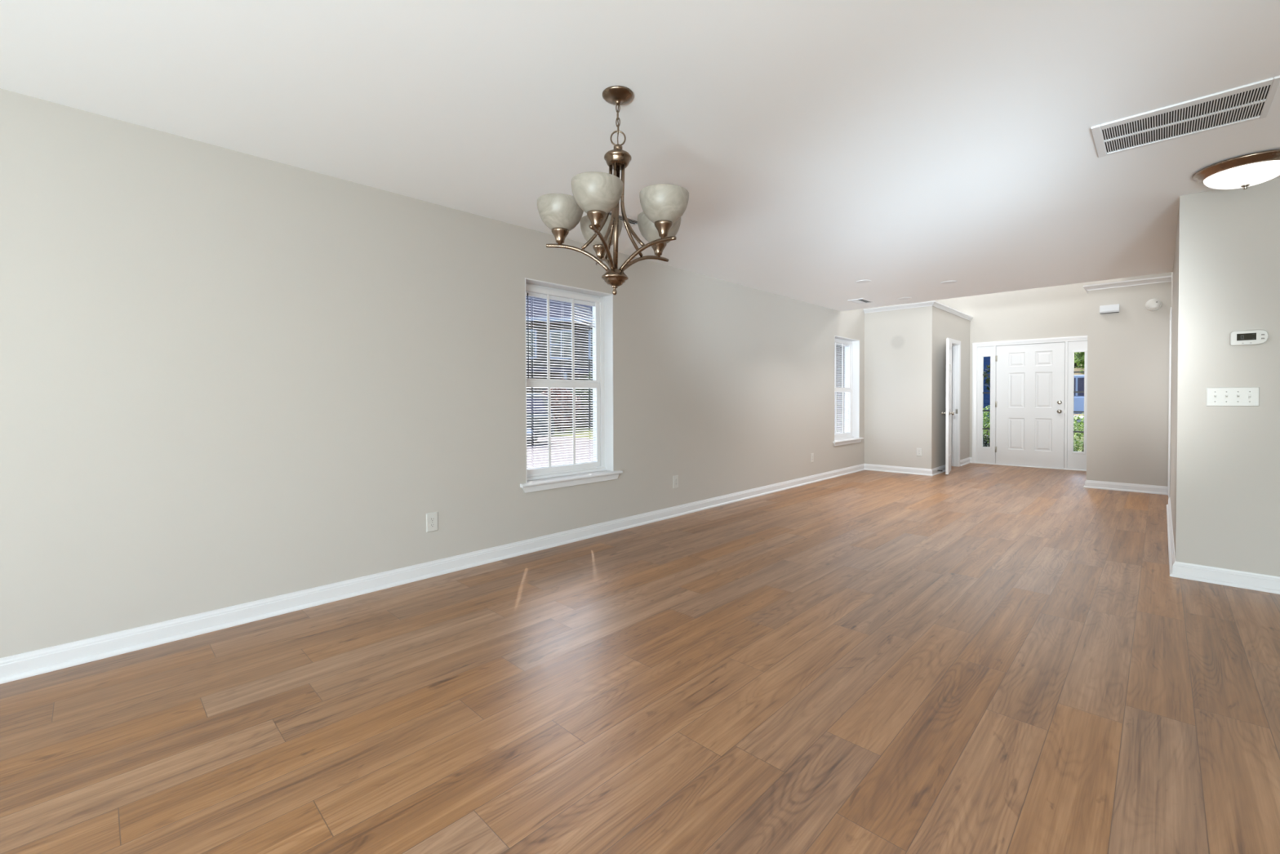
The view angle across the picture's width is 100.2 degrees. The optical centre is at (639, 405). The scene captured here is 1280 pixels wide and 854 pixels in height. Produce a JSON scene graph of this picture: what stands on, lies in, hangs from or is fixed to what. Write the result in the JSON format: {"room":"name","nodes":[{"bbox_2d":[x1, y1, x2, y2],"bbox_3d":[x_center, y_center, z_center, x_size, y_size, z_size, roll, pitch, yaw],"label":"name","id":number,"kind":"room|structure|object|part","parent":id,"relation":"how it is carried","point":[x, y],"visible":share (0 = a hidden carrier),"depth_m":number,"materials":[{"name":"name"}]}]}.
{"room":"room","nodes":[
{"label":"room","id":0,"kind":"room"},
{"bbox_2d":[0,88,910,657],"bbox_3d":[0.168,-1.416,5.232,0.240,5.000,14.264,1,1,44],"label":"wall","id":1,"kind":"structure","parent":0,"point":[228,377],"depth_m":2.92,"materials":[{"name":"paint"}]},
{"bbox_2d":[426,511,438,532],"bbox_3d":[-1.362,0.760,3.507,0.008,0.122,0.078,1,1,44],"label":"wall outlet","id":2,"kind":"object","parent":1,"relation":"attached to","point":[431,517],"visible":1,"depth_m":3.50,"materials":[{"name":"white plastic"}]},
{"bbox_2d":[430,522,435,527],"bbox_3d":[-1.360,0.780,3.506,0.003,0.027,0.032,1,1,44],"label":"receptacle","id":3,"kind":"object","parent":2,"relation":"attached to","point":[432,524],"depth_m":3.51,"materials":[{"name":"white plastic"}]},
{"bbox_2d":[0,463,945,684],"bbox_3d":[0.163,1.048,4.353,1.017,0.098,12.435,1,1,44],"label":"baseboard","id":4,"kind":"structure","parent":1,"relation":"attached to","point":[22,665],"depth_m":3.06,"materials":[{"name":"paint"}]},
{"bbox_2d":[520,277,622,493],"bbox_3d":[-0.597,-0.162,4.401,0.242,1.611,1.025,1,1,44],"label":"window","id":5,"kind":"structure","parent":1,"relation":"in","point":[602,384],"depth_m":4.58,"materials":[{"name":"paint"}]},
{"bbox_2d":[525,291,596,469],"bbox_3d":[-0.654,-0.200,4.422,0.033,1.393,0.783,1,1,44],"label":"window blind","id":6,"kind":"object","parent":5,"relation":"attached to","point":[527,293],"visible":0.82,"depth_m":4.43,"materials":[{"name":"plastic"}]},
{"bbox_3d":[-0.641,-0.189,4.440,0.024,1.358,0.591,1,1,44],"label":"ladder cord","id":7,"kind":"part","parent":6,"relation":"part of","materials":[{"name":"fabric"}]},
{"bbox_3d":[-0.654,0.490,4.435,0.023,0.012,0.783,1,1,44],"label":"rail","id":8,"kind":"part","parent":6,"relation":"part of","materials":[{"name":"plastic"}]},
{"bbox_3d":[-0.640,-0.527,4.406,0.016,0.752,0.798,1,1,44],"label":"sash","id":9,"kind":"part","parent":5,"relation":"part of","materials":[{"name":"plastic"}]},
{"bbox_3d":[-0.632,0.167,4.410,0.016,0.729,0.798,1,1,44],"label":"sash","id":10,"kind":"part","parent":5,"relation":"part of","materials":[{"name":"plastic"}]},
{"bbox_3d":[-0.569,0.586,4.388,0.172,0.025,1.025,1,1,44],"label":"sill","id":11,"kind":"part","parent":5,"relation":"part of","materials":[{"name":"paint"}]},
{"bbox_2d":[672,475,678,488],"bbox_3d":[0.354,0.745,5.268,0.008,0.122,0.078,1,1,44],"label":"wall outlet","id":12,"kind":"object","parent":1,"relation":"attached to","point":[675,478],"visible":1,"depth_m":5.26,"materials":[{"name":"white plastic"}]},
{"bbox_2d":[810,453,813,462],"bbox_3d":[2.360,0.709,7.327,0.008,0.122,0.078,1,1,44],"label":"wall outlet","id":13,"kind":"object","parent":1,"relation":"attached to","point":[811,454],"visible":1,"depth_m":7.33,"materials":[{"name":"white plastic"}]},
{"bbox_2d":[832,335,863,445],"bbox_3d":[3.105,-0.229,8.200,0.242,1.611,1.025,1,1,44],"label":"window","id":14,"kind":"structure","parent":1,"relation":"in","point":[853,388],"depth_m":8.47,"materials":[{"name":"paint"}]},
{"bbox_2d":[835,342,848,434],"bbox_3d":[3.046,-0.267,8.223,0.028,1.393,0.783,1,1,44],"label":"window blind","id":15,"kind":"object","parent":14,"relation":"attached to","point":[837,344],"visible":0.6,"depth_m":8.32,"materials":[{"name":"plastic"}]},
{"bbox_3d":[3.061,-0.256,8.239,0.024,1.358,0.591,1,1,44],"label":"ladder cord","id":16,"kind":"part","parent":15,"relation":"part of","materials":[{"name":"fabric"}]},
{"bbox_3d":[3.062,-0.595,8.205,0.016,0.752,0.798,1,1,44],"label":"sash","id":17,"kind":"part","parent":14,"relation":"part of","materials":[{"name":"plastic"}]},
{"bbox_3d":[3.070,0.100,8.209,0.016,0.729,0.798,1,1,44],"label":"sash","id":18,"kind":"part","parent":14,"relation":"part of","materials":[{"name":"plastic"}]},
{"bbox_3d":[3.054,-0.261,8.239,0.115,1.533,0.884,1,1,44],"label":"frame","id":19,"kind":"part","parent":14,"relation":"part of","materials":[{"name":"plastic"}]},
{"bbox_3d":[3.132,0.519,8.187,0.172,0.025,1.025,1,1,44],"label":"sill","id":20,"kind":"part","parent":14,"relation":"part of","materials":[{"name":"paint"}]},
{"bbox_2d":[863,300,973,320],"bbox_3d":[4.718,-1.528,8.988,1.035,0.065,2.231,1,1,44],"label":"trim","id":21,"kind":"structure","parent":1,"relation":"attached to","point":[934,303],"depth_m":8.27,"materials":[{"name":"paint"}]},
{"bbox_2d":[0,462,1279,853],"bbox_3d":[2.624,1.118,3.023,6.400,0.020,13.964,1,1,44],"label":"floor","id":22,"kind":"structure","parent":0,"point":[974,658],"depth_m":2.02,"materials":[{"name":"brown wood"}]},
{"bbox_2d":[0,0,1279,311],"bbox_3d":[1.505,-1.372,1.846,6.400,0.120,10.780,1,1,44],"label":"ceiling","id":23,"kind":"structure","parent":0,"point":[818,148],"depth_m":2.35,"materials":[{"name":"paint"}]},
{"bbox_2d":[537,85,688,294],"bbox_3d":[-0.083,-0.891,2.264,0.638,0.842,0.635,1,1,44],"label":"chandelier","id":24,"kind":"object","parent":23,"relation":"hanging from","point":[595,193],"visible":1,"depth_m":2.20,"materials":[{"name":"silver metal"}]},
{"bbox_3d":[-0.333,-0.800,2.254,0.197,0.122,0.197,1,1,44],"label":"lamp shade","id":25,"kind":"part","parent":24,"relation":"part of","materials":[{"name":"white glass"}]},
{"bbox_3d":[-0.259,-0.623,2.260,0.271,0.122,0.016,0,1,-2],"label":"arm","id":26,"kind":"part","parent":24,"relation":"part of","materials":[{"name":"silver metal"}]},
{"bbox_3d":[-0.163,-0.793,2.037,0.197,0.122,0.197,1,1,44],"label":"lamp shade","id":27,"kind":"part","parent":24,"relation":"part of","materials":[{"name":"white glass"}]},
{"bbox_3d":[-0.179,-0.800,2.484,0.197,0.122,0.197,1,1,44],"label":"lamp shade","id":28,"kind":"part","parent":24,"relation":"part of","materials":[{"name":"white glass"}]},
{"bbox_3d":[-0.146,-0.619,2.115,0.144,0.117,0.244,1,1,44],"label":"arm","id":29,"kind":"part","parent":24,"relation":"part of","materials":[{"name":"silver metal"}]},
{"bbox_3d":[-0.157,-0.623,2.412,0.017,0.118,0.273,0,1,-20],"label":"arm","id":30,"kind":"part","parent":24,"relation":"part of","materials":[{"name":"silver metal"}]},
{"bbox_3d":[-0.100,-0.792,2.263,0.033,0.450,0.021,0,1,0],"label":"stem","id":31,"kind":"part","parent":24,"relation":"part of","materials":[{"name":"silver metal"}]},
{"bbox_3d":[-0.093,-1.182,2.258,0.008,0.201,0.010,1,1,44],"label":"power cord","id":32,"kind":"part","parent":24,"relation":"part of","materials":[{"name":"silver metal"}]},
{"bbox_3d":[0.018,-0.619,2.361,0.276,0.111,0.017,-1,1,-38],"label":"arm","id":33,"kind":"part","parent":24,"relation":"part of","materials":[{"name":"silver metal"}]},
{"bbox_3d":[0.025,-0.616,2.179,0.277,0.111,0.017,0,1,34],"label":"arm","id":34,"kind":"part","parent":24,"relation":"part of","materials":[{"name":"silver metal"}]},
{"bbox_3d":[0.086,-0.792,2.408,0.197,0.122,0.197,1,1,44],"label":"lamp shade","id":35,"kind":"part","parent":24,"relation":"part of","materials":[{"name":"white glass"}]},
{"bbox_3d":[0.097,-0.788,2.132,0.197,0.122,0.197,1,1,44],"label":"lamp shade","id":36,"kind":"part","parent":24,"relation":"part of","materials":[{"name":"white glass"}]},
{"bbox_2d":[608,210,637,228],"bbox_3d":[-0.161,-1.321,3.820,0.200,0.027,0.360,1,1,44],"label":"ceiling vent","id":37,"kind":"object","parent":23,"relation":"in","point":[633,222],"visible":0.09,"depth_m":3.84,"materials":[{"name":"paint"}]},
{"bbox_2d":[848,297,873,303],"bbox_3d":[2.922,-1.379,7.084,0.200,0.027,0.360,1,1,44],"label":"ceiling vent","id":38,"kind":"object","parent":23,"relation":"in","point":[862,300],"visible":1,"depth_m":7.06,"materials":[{"name":"metal"}]},
{"bbox_2d":[854,280,871,283],"bbox_3d":[2.460,-1.371,5.901,0.164,0.004,0.164,1,1,44],"label":"recessed light","id":39,"kind":"object","parent":23,"relation":"in","point":[860,281],"visible":1,"depth_m":5.88,"materials":[{"name":"paint"}]},
{"bbox_2d":[897,297,911,299],"bbox_3d":[3.422,-1.389,6.924,0.164,0.004,0.164,1,1,44],"label":"recessed light","id":40,"kind":"object","parent":23,"relation":"in","point":[904,298],"visible":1,"depth_m":6.89,"materials":[{"name":"white"}]},
{"bbox_2d":[940,280,957,284],"bbox_3d":[3.437,-1.375,5.954,0.164,0.004,0.164,1,1,44],"label":"recessed light","id":41,"kind":"object","parent":23,"relation":"in","point":[946,282],"visible":1,"depth_m":5.93,"materials":[{"name":"white"}]},
{"bbox_2d":[1090,75,1279,157],"bbox_3d":[2.498,-1.320,2.490,0.584,0.009,0.432,1,1,44],"label":"ceiling vent","id":42,"kind":"object","parent":23,"relation":"in","point":[1253,101],"visible":1,"depth_m":2.46,"materials":[{"name":"metal"}]},
{"bbox_2d":[1192,149,1279,189],"bbox_3d":[3.351,-1.266,2.961,0.410,0.136,0.410,1,1,44],"label":"flush ceiling light","id":43,"kind":"object","parent":23,"relation":"attached to","point":[1244,171],"visible":1,"depth_m":2.89,"materials":[{"name":"white glass"}]},
{"bbox_3d":[3.351,-1.258,2.961,0.324,0.072,0.324,1,1,44],"label":"lamp shade","id":44,"kind":"part","parent":43,"relation":"part of","materials":[{"name":"white glass"}]},
{"bbox_2d":[864,306,934,469],"bbox_3d":[3.998,-0.253,8.294,0.990,2.560,0.110,1,1,44],"label":"wall","id":45,"kind":"structure","parent":0,"point":[900,344],"depth_m":8.22,"materials":[{"name":"paint"}]},
{"bbox_2d":[916,448,922,456],"bbox_3d":[4.195,0.692,8.037,0.078,0.122,0.008,1,1,44],"label":"wall outlet","id":46,"kind":"object","parent":45,"relation":"attached to","point":[919,451],"visible":1,"depth_m":8.03,"materials":[{"name":"white plastic"}]},
{"bbox_2d":[933,306,969,467],"bbox_3d":[5.076,-0.264,8.770,0.110,2.560,2.076,1,1,44],"label":"wall","id":47,"kind":"structure","parent":0,"point":[947,325],"depth_m":8.39,"materials":[{"name":"paint"}]},
{"bbox_2d":[941,338,954,474],"bbox_3d":[4.740,0.005,8.210,0.171,2.018,0.641,0,1,34],"label":"door","id":48,"kind":"structure","parent":47,"relation":"in","point":[948,412],"depth_m":7.97,"materials":[{"name":"paint"}]},
{"bbox_2d":[946,337,960,466],"bbox_3d":[5.102,-0.033,8.738,0.056,2.100,0.742,1,1,44],"label":"trim","id":49,"kind":"structure","parent":47,"relation":"attached to","point":[953,341],"depth_m":8.95,"materials":[{"name":"paint"}]},
{"bbox_2d":[951,342,959,466],"bbox_3d":[5.072,-0.006,8.770,0.113,2.045,0.640,1,1,44],"label":"door","id":50,"kind":"structure","parent":47,"relation":"attached to","point":[955,348],"depth_m":8.98,"materials":[{"name":"paint"}]},
{"bbox_2d":[960,457,972,466],"bbox_3d":[5.630,0.959,9.241,0.045,0.098,0.659,1,1,44],"label":"baseboard","id":51,"kind":"structure","parent":47,"relation":"attached to","point":[967,460],"depth_m":9.27,"materials":[{"name":"paint"}]},
{"bbox_2d":[910,278,1122,457],"bbox_3d":[6.590,-1.490,8.826,3.942,5.000,0.150,1,1,44],"label":"wall","id":52,"kind":"structure","parent":0,"point":[1062,310],"depth_m":8.89,"materials":[{"name":"paint"}]},
{"bbox_2d":[977,346,993,463],"bbox_3d":[6.022,-0.021,9.325,0.245,2.028,0.050,1,1,44],"label":"window","id":53,"kind":"structure","parent":52,"relation":"in","point":[984,454],"depth_m":9.34,"materials":[{"name":"paint"}]},
{"bbox_2d":[972,462,1086,471],"bbox_3d":[6.498,1.002,8.933,1.630,0.015,0.170,1,1,44],"label":"trim","id":54,"kind":"structure","parent":52,"relation":"attached to","point":[972,462],"depth_m":8.84,"materials":[{"name":"paint"}]},
{"bbox_2d":[972,335,1087,468],"bbox_3d":[6.497,-0.028,8.921,1.550,2.075,0.142,1,1,44],"label":"trim","id":55,"kind":"structure","parent":52,"relation":"attached to","point":[1059,341],"depth_m":9.07,"materials":[{"name":"paint"}]},
{"bbox_2d":[995,342,1065,468],"bbox_3d":[6.442,-0.015,8.870,0.943,2.018,0.112,1,1,44],"label":"door","id":56,"kind":"structure","parent":52,"relation":"in","point":[1029,403],"depth_m":8.86,"materials":[{"name":"paint"}]},
{"bbox_2d":[1066,340,1087,470],"bbox_3d":[6.914,-0.011,8.456,0.245,2.028,0.050,1,1,44],"label":"window","id":57,"kind":"structure","parent":52,"relation":"in","point":[1075,460],"depth_m":8.47,"materials":[{"name":"paint"}]},
{"bbox_2d":[1086,271,1171,486],"bbox_3d":[6.705,-1.467,7.221,0.863,5.000,1.990,1,1,44],"label":"wall","id":58,"kind":"structure","parent":0,"point":[1128,348],"depth_m":6.55,"materials":[{"name":"paint"}]},
{"bbox_2d":[1099,303,1119,314],"bbox_3d":[5.835,-1.206,6.649,0.184,0.102,0.050,1,1,44],"label":"door chime","id":59,"kind":"object","parent":58,"relation":"attached to","point":[1109,308],"visible":1,"depth_m":6.63,"materials":[{"name":"grey plastic"}]},
{"bbox_2d":[1083,480,1167,494],"bbox_3d":[6.644,0.984,7.284,0.780,0.098,1.987,1,1,44],"label":"baseboard","id":60,"kind":"structure","parent":58,"relation":"attached to","point":[1162,490],"depth_m":6.57,"materials":[{"name":"paint"}]},
{"bbox_2d":[1083,275,1171,293],"bbox_3d":[6.634,-1.510,7.258,0.798,0.065,2.035,1,1,44],"label":"trim","id":61,"kind":"structure","parent":58,"relation":"attached to","point":[1165,278],"depth_m":6.53,"materials":[{"name":"paint"}]},
{"bbox_2d":[1145,298,1162,311],"bbox_3d":[6.121,-1.210,6.375,0.144,0.144,0.044,1,1,44],"label":"smoke detector","id":62,"kind":"object","parent":58,"relation":"attached to","point":[1153,304],"visible":1,"depth_m":6.37,"materials":[{"name":"white plastic"}]},
{"bbox_2d":[1169,191,1207,564],"bbox_3d":[4.888,-1.426,4.810,0.120,5.000,4.001,1,1,44],"label":"wall","id":63,"kind":"structure","parent":0,"point":[1188,273],"depth_m":3.40,"materials":[{"name":"paint"}]},
{"bbox_2d":[1167,306,1172,498],"bbox_3d":[5.915,0.001,5.976,0.010,2.105,0.885,1,1,44],"label":"trim","id":64,"kind":"structure","parent":63,"relation":"attached to","point":[1170,335],"depth_m":5.67,"materials":[{"name":"paint"}]},
{"bbox_2d":[1166,497,1279,594],"bbox_3d":[5.554,1.041,3.544,2.932,0.098,3.109,1,1,44],"label":"baseboard","id":65,"kind":"structure","parent":63,"relation":"attached to","point":[1229,577],"depth_m":3.32,"materials":[{"name":"paint"}]},
{"bbox_2d":[1202,177,1279,576],"bbox_3d":[4.668,-0.109,2.338,3.035,2.440,0.120,1,1,44],"label":"wall","id":66,"kind":"structure","parent":0,"point":[1242,473],"depth_m":3.24,"materials":[{"name":"paint"}]},
{"bbox_2d":[1205,386,1259,406],"bbox_3d":[3.615,-0.057,3.268,0.218,0.116,0.019,1,1,44],"label":"light switch","id":67,"kind":"object","parent":66,"relation":"attached to","point":[1219,396],"visible":1,"depth_m":3.26,"materials":[{"name":"white plastic"}]},
{"bbox_2d":[1230,329,1268,346],"bbox_3d":[3.656,-0.411,3.212,0.152,0.087,0.032,1,1,44],"label":"thermostat","id":68,"kind":"object","parent":66,"relation":"attached to","point":[1250,337],"visible":1,"depth_m":3.20,"materials":[{"name":"white plastic"}]},
{"bbox_3d":[43.641,1.210,14.065,50.250,0.200,58.980,1,1,44],"label":"lawn","id":69,"kind":"structure","parent":0,"visible":0},
{"bbox_2d":[982,435,990,446],"bbox_3d":[6.666,0.920,10.402,0.703,0.739,0.708,1,1,44],"label":"bush","id":70,"kind":"object","parent":69,"relation":"on","point":[985,443],"visible":0.06,"depth_m":10.35,"materials":[{"name":"green plant"}]},
{"label":"outside","id":71,"kind":"structure","parent":0,"visible":0},
{"bbox_2d":[526,435,593,467],"bbox_3d":[-8.322,1.017,39.544,59.750,0.200,95.000,1,1,44],"label":"driveway","id":72,"kind":"structure","parent":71,"point":[532,446],"depth_m":14.87,"materials":[{"name":"concrete"}]},
{"bbox_2d":[526,393,555,445],"bbox_3d":[-5.143,0.425,17.143,4.610,1.630,1.970,0,1,-16],"label":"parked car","id":73,"kind":"object","parent":72,"relation":"on","point":[531,396],"visible":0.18,"depth_m":16.81,"materials":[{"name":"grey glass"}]},
{"bbox_2d":[526,377,558,413],"bbox_3d":[-4.863,-0.077,24.631,2.361,2.426,2.238,0,1,12],"label":"shrub","id":74,"kind":"object","parent":72,"relation":"on","point":[531,388],"visible":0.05,"depth_m":24.40,"materials":[{"name":"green plant"}]},
{"bbox_2d":[525,295,592,425],"bbox_3d":[-4.290,-3.919,30.726,13.900,9.900,10.750,0,1,-8],"label":"house","id":75,"kind":"structure","parent":72,"relation":"on","point":[531,302],"depth_m":26.63,"materials":[{"name":"beige"}]},
{"bbox_3d":[-5.706,-3.052,26.416,1.000,1.250,0.040,0,1,-8],"label":"pane","id":76,"kind":"part","parent":75,"relation":"part of","materials":[{"name":"clear glass"}]},
{"bbox_3d":[-3.923,-3.062,26.664,1.000,1.250,0.040,0,1,-8],"label":"pane","id":77,"kind":"part","parent":75,"relation":"part of","materials":[{"name":"clear glass"}]},
{"bbox_3d":[-3.554,-0.247,25.573,0.140,2.700,0.140,0,1,-8],"label":"porch post","id":78,"kind":"part","parent":75,"relation":"part of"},
{"bbox_3d":[-1.992,-3.072,26.932,1.000,1.250,0.040,0,1,-8],"label":"pane","id":79,"kind":"part","parent":75,"relation":"part of","materials":[{"name":"clear glass"}]},
{"bbox_2d":[541,377,581,431],"bbox_3d":[-3.437,-0.029,22.912,1.908,2.404,1.993,0,1,1],"label":"shrub","id":80,"kind":"object","parent":72,"relation":"on","point":[557,397],"visible":0.5,"depth_m":22.66,"materials":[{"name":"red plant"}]},
{"bbox_2d":[570,371,592,426],"bbox_3d":[-2.314,-0.297,25.239,2.290,2.809,2.334,0,1,-8],"label":"shrub","id":81,"kind":"object","parent":72,"relation":"on","point":[583,402],"visible":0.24,"depth_m":24.95,"materials":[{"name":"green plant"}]},
{"bbox_2d":[835,345,844,433],"bbox_3d":[5.534,-1.541,19.571,10.900,5.400,6.930,0,1,21],"label":"brick house","id":82,"kind":"structure","parent":72,"relation":"on","point":[837,346],"depth_m":16.19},
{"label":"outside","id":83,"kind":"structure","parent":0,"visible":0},
{"bbox_2d":[1073,368,1084,415],"bbox_3d":[32.833,-1.206,35.010,55.000,3.300,24.000,1,1,44],"label":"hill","id":84,"kind":"structure","parent":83,"point":[1075,369],"depth_m":33.38,"materials":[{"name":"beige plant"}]},
{"bbox_2d":[1074,352,1084,368],"bbox_3d":[29.596,-5.920,35.696,3.792,8.820,5.181,0,1,5],"label":"tree","id":85,"kind":"object","parent":84,"relation":"on","point":[1075,364],"visible":0.02,"depth_m":35.83,"materials":[{"name":"green plant"}]},
{"bbox_2d":[1074,351,1084,373],"bbox_3d":[27.536,-4.220,32.584,2.896,5.550,2.336,0,1,5],"label":"tree","id":86,"kind":"object","parent":84,"relation":"on","point":[1080,357],"visible":0.07,"depth_m":32.97,"materials":[{"name":"green plant"}]},
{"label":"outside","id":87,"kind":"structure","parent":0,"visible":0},
{"bbox_2d":[551,432,591,436],"bbox_3d":[1.401,1.156,21.418,11.545,0.080,2.716,0,1,8],"label":"lawn strip","id":88,"kind":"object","parent":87,"point":[554,433],"depth_m":20.73,"materials":[{"name":"green plant"}]},
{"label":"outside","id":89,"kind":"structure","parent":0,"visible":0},
{"bbox_2d":[1073,415,1084,422],"bbox_3d":[20.801,0.608,22.679,55.000,0.110,8.500,1,1,44],"label":"street","id":90,"kind":"structure","parent":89,"point":[1081,416],"depth_m":22.36,"materials":[{"name":"grey asphalt"}]},
{"bbox_2d":[1073,374,1084,413],"bbox_3d":[19.075,-0.363,22.451,4.910,1.870,2.120,1,1,44],"label":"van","id":91,"kind":"object","parent":90,"relation":"on","point":[1078,406],"visible":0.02,"depth_m":22.09,"materials":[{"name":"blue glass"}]},
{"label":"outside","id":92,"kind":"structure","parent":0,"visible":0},
{"bbox_2d":[555,422,1084,451],"bbox_3d":[24.675,0.802,26.658,55.000,0.580,47.400,1,1,44],"label":"bank","id":93,"kind":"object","parent":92,"point":[589,428],"depth_m":21.49,"materials":[{"name":"green plant"}]},
{"bbox_2d":[982,356,990,425],"bbox_3d":[12.838,-2.736,24.395,7.900,7.000,6.930,1,1,40],"label":"house","id":94,"kind":"structure","parent":93,"relation":"on","point":[986,397],"depth_m":20.28,"materials":[{"name":"blue"}]},
{"bbox_2d":[982,404,990,443],"bbox_3d":[7.375,0.616,11.449,1.190,1.316,1.178,1,1,44],"label":"bush","id":95,"kind":"object","parent":93,"relation":"on","point":[988,423],"visible":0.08,"depth_m":11.28,"materials":[{"name":"green plant"}]},
{"bbox_2d":[983,364,990,391],"bbox_3d":[11.718,-2.050,17.099,1.153,5.813,1.671,0,1,-9],"label":"tree","id":96,"kind":"object","parent":93,"relation":"on","point":[988,380],"visible":0.02,"depth_m":17.47,"materials":[{"name":"green plant"}]},
{"bbox_2d":[1073,413,1084,451],"bbox_3d":[8.315,0.687,10.021,1.375,1.210,1.359,0,1,4],"label":"bush","id":97,"kind":"object","parent":93,"relation":"on","point":[1077,434],"visible":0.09,"depth_m":9.88,"materials":[{"name":"green plant"}]}
]}

